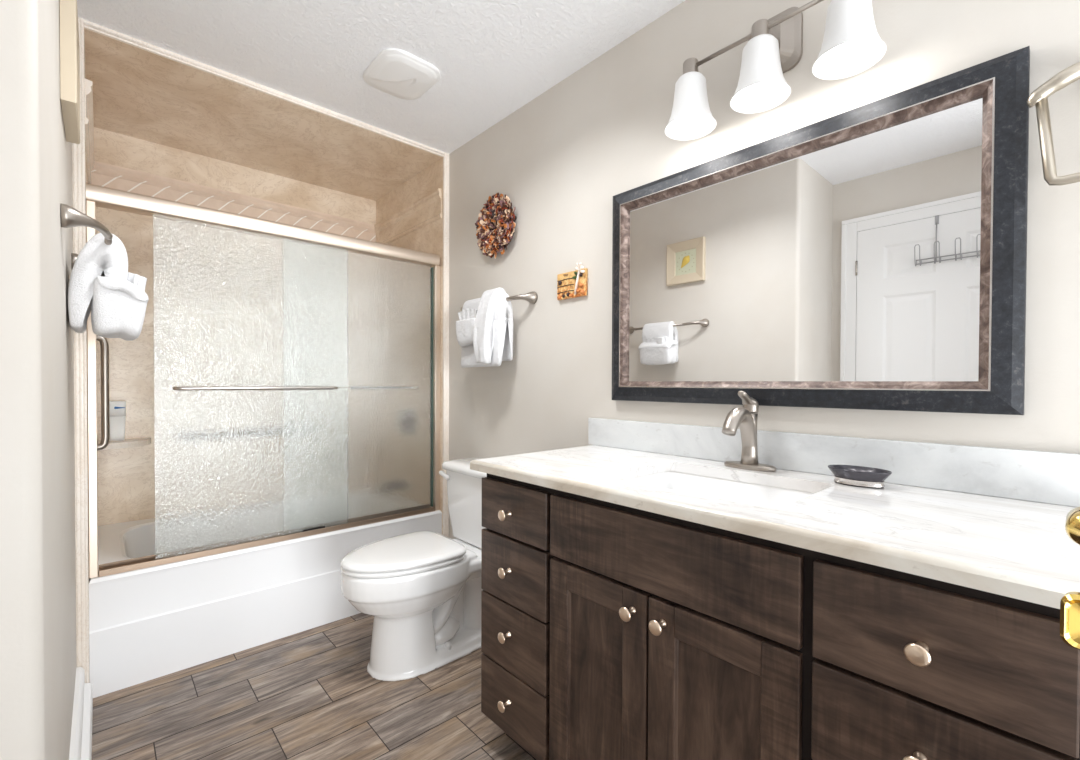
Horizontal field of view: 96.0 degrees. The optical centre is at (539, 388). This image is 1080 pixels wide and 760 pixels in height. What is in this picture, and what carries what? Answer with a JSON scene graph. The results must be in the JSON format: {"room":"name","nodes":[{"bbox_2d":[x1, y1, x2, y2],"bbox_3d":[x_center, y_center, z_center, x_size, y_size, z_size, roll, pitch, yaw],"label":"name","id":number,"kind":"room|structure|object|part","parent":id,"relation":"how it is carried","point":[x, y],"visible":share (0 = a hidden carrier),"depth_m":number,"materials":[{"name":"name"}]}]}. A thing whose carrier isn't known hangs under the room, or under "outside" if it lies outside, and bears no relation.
{"room":"bathroom","nodes":[
{"label":"bathroom","id":0,"kind":"room"},
{"bbox_2d":[0,0,89,759],"bbox_3d":[-1.745,-0.087,1.356,0.696,2.445,2.215,0,1,-42],"label":"wall","id":1,"kind":"structure","parent":0,"point":[38,665],"depth_m":0.75,"materials":[{"name":"paint"}]},
{"bbox_2d":[60,0,79,143],"bbox_3d":[-1.236,-0.842,1.280,0.029,0.284,0.280,0,1,-42],"label":"framed picture","id":2,"kind":"object","parent":1,"relation":"attached to","point":[69,30],"visible":1,"depth_m":1.18,"materials":[{"name":"beige wood"}]},
{"bbox_2d":[72,17,88,682],"bbox_3d":[-1.641,-0.091,1.734,0.033,2.445,0.016,0,1,-42],"label":"trim","id":3,"kind":"structure","parent":1,"relation":"attached to","point":[78,150],"depth_m":1.73,"materials":[{"name":"stone"}]},
{"bbox_2d":[69,667,92,759],"bbox_3d":[-1.205,1.068,1.270,0.042,0.141,1.275,0,1,-42],"label":"baseboard","id":4,"kind":"structure","parent":1,"relation":"attached to","point":[81,731],"depth_m":1.51,"materials":[{"name":"white paint"}]},
{"bbox_2d":[61,203,112,268],"bbox_3d":[-1.321,-0.422,1.425,0.097,0.056,0.661,0,1,-42],"label":"towel rail","id":5,"kind":"object","parent":1,"relation":"attached to","point":[70,216],"visible":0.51,"depth_m":1.19,"materials":[{"name":"silver metal"}]},
{"bbox_2d":[68,233,127,332],"bbox_3d":[-1.306,-0.307,1.438,0.129,0.275,0.231,0,1,-42],"label":"bath towel","id":6,"kind":"object","parent":5,"relation":"hanging from","point":[96,258],"visible":0.74,"depth_m":1.34,"materials":[{"name":"white fabric"}]},
{"bbox_2d":[91,272,148,340],"bbox_3d":[-1.266,-0.245,1.465,0.129,0.195,0.255,0,1,-42],"label":"washcloth","id":7,"kind":"object","parent":6,"relation":"on","point":[118,305],"visible":1,"depth_m":1.37,"materials":[{"name":"white fabric"}]},
{"bbox_2d":[85,79,93,183],"bbox_3d":[-1.926,-1.042,2.081,0.021,0.165,0.875,0,1,-42],"label":"trim","id":8,"kind":"structure","parent":1,"relation":"attached to","point":[89,126],"depth_m":1.91,"materials":[{"name":"stone"}]},
{"bbox_2d":[96,335,109,450],"bbox_3d":[-1.762,0.013,1.940,0.063,0.510,0.070,0,1,-42],"label":"grab bar","id":9,"kind":"object","parent":1,"relation":"attached to","point":[104,345],"visible":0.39,"depth_m":1.94,"materials":[{"name":"silver metal"}]},
{"bbox_2d":[94,127,375,525],"bbox_3d":[-1.722,-0.106,2.939,1.666,2.445,0.100,0,1,-42],"label":"wall","id":10,"kind":"structure","parent":0,"point":[126,476],"depth_m":2.54,"materials":[{"name":"tile"}]},
{"bbox_2d":[97,438,150,449],"bbox_3d":[-2.078,0.273,2.420,0.235,0.028,0.200,0,1,-42],"label":"corner shelf","id":11,"kind":"object","parent":10,"relation":"attached to","point":[126,443],"visible":0.79,"depth_m":2.40,"materials":[{"name":"stone"}]},
{"bbox_2d":[109,401,125,440],"bbox_3d":[-2.117,0.160,2.429,0.072,0.198,0.048,0,1,-42],"label":"soap bottle","id":12,"kind":"object","parent":11,"relation":"on","point":[117,409],"visible":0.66,"depth_m":2.42,"materials":[{"name":"white plastic"}]},
{"bbox_2d":[91,161,375,241],"bbox_3d":[-1.677,-1.051,2.883,1.466,0.165,0.021,0,1,-42],"label":"trim","id":13,"kind":"structure","parent":10,"relation":"attached to","point":[102,174],"depth_m":2.76,"materials":[{"name":"tile"}]},
{"bbox_2d":[92,613,534,759],"bbox_3d":[-0.195,1.173,0.821,2.200,0.050,3.450,0,1,-42],"label":"floor","id":14,"kind":"structure","parent":0,"point":[311,694],"depth_m":1.72,"materials":[{"name":"brown wood"}]},
{"bbox_2d":[89,510,441,697],"bbox_3d":[-1.394,0.905,2.587,1.465,0.434,0.884,0,1,-42],"label":"bathtub","id":15,"kind":"object","parent":14,"relation":"on","point":[146,624],"visible":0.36,"depth_m":2.05,"materials":[{"name":"white ceramic"}]},
{"bbox_2d":[86,183,439,578],"bbox_3d":[-1.121,-0.030,2.277,1.465,1.444,0.133,0,1,-44],"label":"shower enclosure","id":16,"kind":"object","parent":15,"relation":"on","point":[297,369],"visible":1,"depth_m":2.19,"materials":[{"name":"beige"}]},
{"bbox_3d":[-1.236,-0.006,2.163,0.755,1.374,0.006,0,1,-42],"label":"glass panel","id":17,"kind":"part","parent":16,"relation":"part of","materials":[{"name":"white"}]},
{"bbox_3d":[-1.125,-0.721,2.267,1.451,0.063,0.077,0,1,-42],"label":"header rail","id":18,"kind":"part","parent":16,"relation":"part of","materials":[{"name":"beige"}]},
{"bbox_3d":[-0.903,-0.009,2.503,0.763,1.374,0.006,0,1,-42],"label":"glass panel","id":19,"kind":"part","parent":16,"relation":"part of","materials":[{"name":"white"}]},
{"bbox_2d":[341,457,486,680],"bbox_3d":[-0.468,0.743,2.109,0.773,0.776,0.476,0,1,-42],"label":"toilet","id":20,"kind":"object","parent":14,"relation":"on","point":[422,590],"visible":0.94,"depth_m":1.95,"materials":[{"name":"white ceramic"}]},
{"bbox_3d":[-0.581,0.694,1.998,0.456,0.018,0.384,0,1,-42],"label":"seat","id":21,"kind":"part","parent":20,"relation":"part of","materials":[{"name":"white ceramic"}]},
{"bbox_3d":[-0.575,0.671,2.002,0.471,0.026,0.384,0,1,-42],"label":"lid","id":22,"kind":"part","parent":20,"relation":"part of","materials":[{"name":"white ceramic"}]},
{"bbox_3d":[-0.477,0.918,2.095,0.734,0.427,0.390,0,1,-42],"label":"bowl","id":23,"kind":"part","parent":20,"relation":"part of","materials":[{"name":"white ceramic"}]},
{"bbox_3d":[-0.460,0.423,2.369,0.029,0.042,0.095,0,1,-42],"label":"flush lever","id":24,"kind":"part","parent":20,"relation":"part of","materials":[{"name":"white plastic"}]},
{"bbox_3d":[-0.258,0.374,2.286,0.220,0.040,0.464,0,1,-42],"label":"tank lid","id":25,"kind":"part","parent":20,"relation":"part of","materials":[{"name":"white ceramic"}]},
{"bbox_3d":[-0.252,0.560,2.293,0.204,0.332,0.440,0,1,-42],"label":"tank","id":26,"kind":"part","parent":20,"relation":"part of","materials":[{"name":"white ceramic"}]},
{"bbox_2d":[481,473,1079,759],"bbox_3d":[0.448,0.704,1.245,0.598,0.883,1.314,0,1,-42],"label":"vanity cabinet","id":27,"kind":"object","parent":14,"relation":"on","point":[610,631],"visible":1,"depth_m":0.94,"materials":[{"name":"brown wood"}]},
{"bbox_3d":[-0.105,0.936,1.438,0.035,0.032,0.032,0,1,-42],"label":"knob","id":28,"kind":"part","parent":27,"relation":"part of","materials":[{"name":"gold metal"}]},
{"bbox_3d":[-0.104,0.732,1.435,0.035,0.032,0.032,0,1,-42],"label":"knob","id":29,"kind":"part","parent":27,"relation":"part of","materials":[{"name":"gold metal"}]},
{"bbox_3d":[-0.104,0.541,1.433,0.035,0.032,0.032,0,1,-42],"label":"knob","id":30,"kind":"part","parent":27,"relation":"part of","materials":[{"name":"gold metal"}]},
{"bbox_3d":[-0.103,0.371,1.431,0.035,0.032,0.032,0,1,-42],"label":"knob","id":31,"kind":"part","parent":27,"relation":"part of","materials":[{"name":"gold metal"}]},
{"bbox_3d":[-0.081,0.943,1.451,0.017,0.189,0.303,0,1,-42],"label":"drawer","id":32,"kind":"part","parent":27,"relation":"part of","materials":[{"name":"brown wood"}]},
{"bbox_3d":[-0.081,0.745,1.448,0.017,0.198,0.303,0,1,-42],"label":"drawer","id":33,"kind":"part","parent":27,"relation":"part of","materials":[{"name":"brown wood"}]},
{"bbox_3d":[-0.080,0.545,1.446,0.017,0.192,0.303,0,1,-42],"label":"drawer","id":34,"kind":"part","parent":27,"relation":"part of","materials":[{"name":"brown wood"}]},
{"bbox_3d":[-0.079,0.362,1.444,0.017,0.157,0.303,0,1,-42],"label":"drawer","id":35,"kind":"part","parent":27,"relation":"part of","materials":[{"name":"brown wood"}]},
{"bbox_3d":[0.135,0.751,1.207,0.005,0.451,0.183,0,1,-42],"label":"panel","id":36,"kind":"part","parent":27,"relation":"part of","materials":[{"name":"brown wood"}]},
{"bbox_3d":[0.138,0.493,1.205,0.017,0.066,0.181,0,1,-42],"label":"rail","id":37,"kind":"part","parent":27,"relation":"part of","materials":[{"name":"brown wood"}]},
{"bbox_3d":[0.137,0.751,1.208,0.017,0.581,0.313,0,1,-42],"label":"door","id":38,"kind":"part","parent":27,"relation":"part of","materials":[{"name":"brown wood"}]},
{"bbox_3d":[0.199,0.506,1.099,0.035,0.032,0.032,0,1,-42],"label":"knob","id":39,"kind":"part","parent":27,"relation":"part of","materials":[{"name":"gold metal"}]},
{"bbox_3d":[0.253,0.507,1.039,0.035,0.032,0.032,0,1,-42],"label":"knob","id":40,"kind":"part","parent":27,"relation":"part of","materials":[{"name":"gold metal"}]},
{"bbox_3d":[0.350,0.755,0.970,0.005,0.451,0.184,0,1,-42],"label":"panel","id":41,"kind":"part","parent":27,"relation":"part of","materials":[{"name":"brown wood"}]},
{"bbox_3d":[0.352,0.497,0.969,0.017,0.066,0.182,0,1,-42],"label":"rail","id":42,"kind":"part","parent":27,"relation":"part of","materials":[{"name":"brown wood"}]},
{"bbox_3d":[0.351,0.755,0.972,0.017,0.581,0.314,0,1,-42],"label":"door","id":43,"kind":"part","parent":27,"relation":"part of","materials":[{"name":"brown wood"}]},
{"bbox_2d":[470,445,1079,608],"bbox_3d":[0.447,0.246,1.246,0.594,0.030,1.340,0,1,-42],"label":"countertop","id":44,"kind":"structure","parent":27,"relation":"on","point":[1023,550],"depth_m":0.90,"materials":[{"name":"stone"}]},
{"bbox_2d":[624,471,814,507],"bbox_3d":[0.435,0.323,1.243,0.400,0.124,0.516,0,1,-42],"label":"sink","id":45,"kind":"object","parent":44,"relation":"in","point":[737,491],"visible":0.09,"depth_m":1.40,"materials":[{"name":"white ceramic"}]},
{"bbox_2d":[722,391,776,471],"bbox_3d":[0.566,0.117,1.368,0.175,0.225,0.150,0,1,-42],"label":"faucet","id":46,"kind":"object","parent":44,"relation":"on","point":[745,417],"visible":1,"depth_m":1.38,"materials":[{"name":"silver metal"}]},
{"bbox_3d":[0.561,0.133,1.363,0.160,0.166,0.044,0,1,-42],"label":"spout","id":47,"kind":"part","parent":46,"relation":"part of","materials":[{"name":"silver metal"}]},
{"bbox_3d":[0.594,0.037,1.392,0.089,0.067,0.045,0,1,-42],"label":"lever handle","id":48,"kind":"part","parent":46,"relation":"part of","materials":[{"name":"silver metal"}]},
{"bbox_3d":[0.606,0.222,1.406,0.066,0.014,0.150,0,1,-42],"label":"plate","id":49,"kind":"part","parent":46,"relation":"part of","materials":[{"name":"silver metal"}]},
{"bbox_2d":[828,465,891,487],"bbox_3d":[0.776,0.213,1.183,0.088,0.039,0.134,0,1,-42],"label":"soap dish","id":50,"kind":"object","parent":44,"relation":"on","point":[850,475],"visible":1,"depth_m":1.16,"materials":[{"name":"black metal"}]},
{"bbox_3d":[0.552,0.548,0.710,0.035,0.032,0.032,0,1,-42],"label":"knob","id":51,"kind":"part","parent":27,"relation":"part of","materials":[{"name":"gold metal"}]},
{"bbox_3d":[0.552,0.383,0.708,0.035,0.032,0.032,0,1,-42],"label":"knob","id":52,"kind":"part","parent":27,"relation":"part of","materials":[{"name":"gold metal"}]},
{"bbox_3d":[0.574,0.552,0.725,0.017,0.169,0.306,0,1,-42],"label":"drawer","id":53,"kind":"part","parent":27,"relation":"part of","materials":[{"name":"brown wood"}]},
{"bbox_3d":[0.575,0.378,0.722,0.017,0.165,0.306,0,1,-42],"label":"drawer","id":54,"kind":"part","parent":27,"relation":"part of","materials":[{"name":"brown wood"}]},
{"bbox_2d":[77,0,684,200],"bbox_3d":[-0.448,-1.339,1.115,2.350,0.125,4.285,0,1,-42],"label":"ceiling","id":55,"kind":"structure","parent":0,"point":[492,58],"depth_m":1.99,"materials":[{"name":"white paint"}]},
{"bbox_2d":[363,48,439,99],"bbox_3d":[-0.579,-1.299,2.035,0.256,0.028,0.300,0,1,-42],"label":"ceiling vent","id":56,"kind":"object","parent":55,"relation":"in","point":[399,73],"visible":1,"depth_m":2.00,"materials":[{"name":"white plastic"}]},
{"bbox_2d":[376,0,1079,538],"bbox_3d":[0.072,-0.090,2.166,0.153,2.445,3.455,0,1,-42],"label":"wall","id":57,"kind":"structure","parent":0,"point":[561,158],"depth_m":1.73,"materials":[{"name":"paint"}]},
{"bbox_2d":[84,20,444,156],"bbox_3d":[-1.081,-1.305,2.222,1.466,0.026,0.018,0,1,-42],"label":"trim","id":58,"kind":"structure","parent":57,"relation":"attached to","point":[90,26],"depth_m":2.06,"materials":[{"name":"stone"}]},
{"bbox_2d":[374,188,441,243],"bbox_3d":[-0.855,-1.050,3.052,0.021,0.165,0.875,0,1,-42],"label":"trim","id":59,"kind":"structure","parent":57,"relation":"attached to","point":[427,209],"depth_m":2.98,"materials":[{"name":"tile"}]},
{"bbox_2d":[443,152,448,537],"bbox_3d":[-0.530,-0.100,2.741,0.033,2.445,0.016,0,1,-42],"label":"trim","id":60,"kind":"structure","parent":57,"relation":"attached to","point":[446,156],"depth_m":2.73,"materials":[{"name":"stone"}]},
{"bbox_2d":[475,193,516,258],"bbox_3d":[-0.219,-0.794,2.363,0.069,0.311,0.308,0,1,-42],"label":"wreath","id":61,"kind":"object","parent":57,"relation":"attached to","point":[495,224],"visible":1,"depth_m":2.34,"materials":[{"name":"brown"}]},
{"bbox_2d":[460,291,537,310],"bbox_3d":[-0.239,-0.417,2.372,0.097,0.056,0.581,0,1,-42],"label":"towel rail","id":62,"kind":"object","parent":57,"relation":"attached to","point":[531,297],"visible":0.57,"depth_m":2.18,"materials":[{"name":"silver metal"}]},
{"bbox_2d":[461,293,512,367],"bbox_3d":[-0.260,-0.274,2.338,0.092,0.338,0.331,0,1,-42],"label":"bath towel","id":63,"kind":"object","parent":62,"relation":"hanging from","point":[502,350],"visible":0.53,"depth_m":2.23,"materials":[{"name":"white fabric"}]},
{"bbox_2d":[473,288,505,363],"bbox_3d":[-0.225,-0.292,2.270,0.155,0.352,0.105,0,1,-42],"label":"hand towel","id":64,"kind":"object","parent":62,"relation":"hanging from","point":[484,324],"visible":0.69,"depth_m":2.22,"materials":[{"name":"white fabric"}]},
{"bbox_2d":[456,309,476,345],"bbox_3d":[-0.345,-0.297,2.335,0.048,0.178,0.164,0,1,-42],"label":"washcloth","id":65,"kind":"object","parent":64,"relation":"attached to","point":[465,325],"visible":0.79,"depth_m":2.32,"materials":[{"name":"white fabric"}]},
{"bbox_2d":[557,263,587,299],"bbox_3d":[0.127,-0.445,2.010,0.035,0.133,0.169,0,1,-42],"label":"wall plaque","id":66,"kind":"object","parent":57,"relation":"attached to","point":[573,284],"visible":1,"depth_m":2.00,"materials":[{"name":"orange"}]},
{"bbox_2d":[664,0,886,139],"bbox_3d":[0.620,-0.943,1.357,0.176,0.271,0.585,0,1,-42],"label":"vanity light","id":67,"kind":"object","parent":57,"relation":"attached to","point":[852,44],"visible":1,"depth_m":1.33,"materials":[{"name":"white glass"}]},
{"bbox_3d":[0.467,-0.889,1.510,0.155,0.156,0.155,0,1,-42],"label":"lamp shade","id":68,"kind":"part","parent":67,"relation":"part of","materials":[{"name":"white glass"}]},
{"bbox_3d":[0.467,-0.902,1.509,0.060,0.116,0.060,0,1,-42],"label":"bulb","id":69,"kind":"part","parent":67,"relation":"part of","materials":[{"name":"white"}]},
{"bbox_3d":[0.612,-0.900,1.350,0.060,0.116,0.060,0,1,-42],"label":"bulb","id":70,"kind":"part","parent":67,"relation":"part of","materials":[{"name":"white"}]},
{"bbox_3d":[0.636,-0.994,1.370,0.076,0.018,0.450,0,1,-42],"label":"arm","id":71,"kind":"part","parent":67,"relation":"part of","materials":[{"name":"silver metal"}]},
{"bbox_3d":[0.612,-0.886,1.350,0.155,0.156,0.155,0,1,-42],"label":"lamp shade","id":72,"kind":"part","parent":67,"relation":"part of","materials":[{"name":"white glass"}]},
{"bbox_3d":[0.671,-0.994,1.402,0.039,0.170,0.150,0,1,-42],"label":"wall plate","id":73,"kind":"part","parent":67,"relation":"part of","materials":[{"name":"silver metal"}]},
{"bbox_3d":[0.756,-0.897,1.191,0.060,0.116,0.060,0,1,-42],"label":"bulb","id":74,"kind":"part","parent":67,"relation":"part of","materials":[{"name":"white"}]},
{"bbox_3d":[0.756,-0.884,1.191,0.155,0.156,0.155,0,1,-42],"label":"lamp shade","id":75,"kind":"part","parent":67,"relation":"part of","materials":[{"name":"white glass"}]},
{"bbox_2d":[612,46,1029,414],"bbox_3d":[0.647,-0.337,1.430,0.044,0.772,1.110,0,1,-42],"label":"wall mirror","id":76,"kind":"object","parent":57,"relation":"attached to","point":[871,256],"visible":0.99,"depth_m":1.26,"materials":[{"name":"black metal"}]},
{"bbox_2d":[628,96,982,380],"bbox_3d":[0.653,-0.337,1.435,0.006,0.630,0.970,0,1,-42],"label":"mirror glass","id":77,"kind":"object","parent":76,"relation":"attached to","point":[857,256],"depth_m":1.30,"materials":[{"name":"white"}]},
{"bbox_2d":[588,418,1079,506],"bbox_3d":[0.653,0.176,1.446,0.020,0.106,1.351,0,1,-42],"label":"backsplash","id":78,"kind":"structure","parent":57,"relation":"attached to","point":[1048,477],"depth_m":1.20,"materials":[{"name":"stone"}]},
{"bbox_2d":[1027,62,1079,185],"bbox_3d":[1.076,-0.525,0.933,0.077,0.251,0.198,0,1,-42],"label":"towel ring","id":79,"kind":"object","parent":57,"relation":"attached to","point":[1038,98],"visible":1,"depth_m":0.96,"materials":[{"name":"silver metal"}]},
{"bbox_2d":[1060,507,1079,649],"bbox_3d":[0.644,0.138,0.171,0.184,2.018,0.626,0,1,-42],"label":"door knob","id":80,"kind":"object","parent":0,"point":[1070,602],"depth_m":0.34,"materials":[{"name":"gold metal"}]},
{"bbox_3d":[0.402,0.162,0.350,0.067,0.038,0.036,0,1,-42],"label":"knob","id":81,"kind":"part","parent":80,"relation":"part of","materials":[{"name":"gold metal"}]},
{"bbox_3d":[0.481,0.123,0.424,0.084,0.031,0.031,0,1,-42],"label":"knob","id":82,"kind":"part","parent":80,"relation":"part of","materials":[{"name":"gold metal"}]}
]}

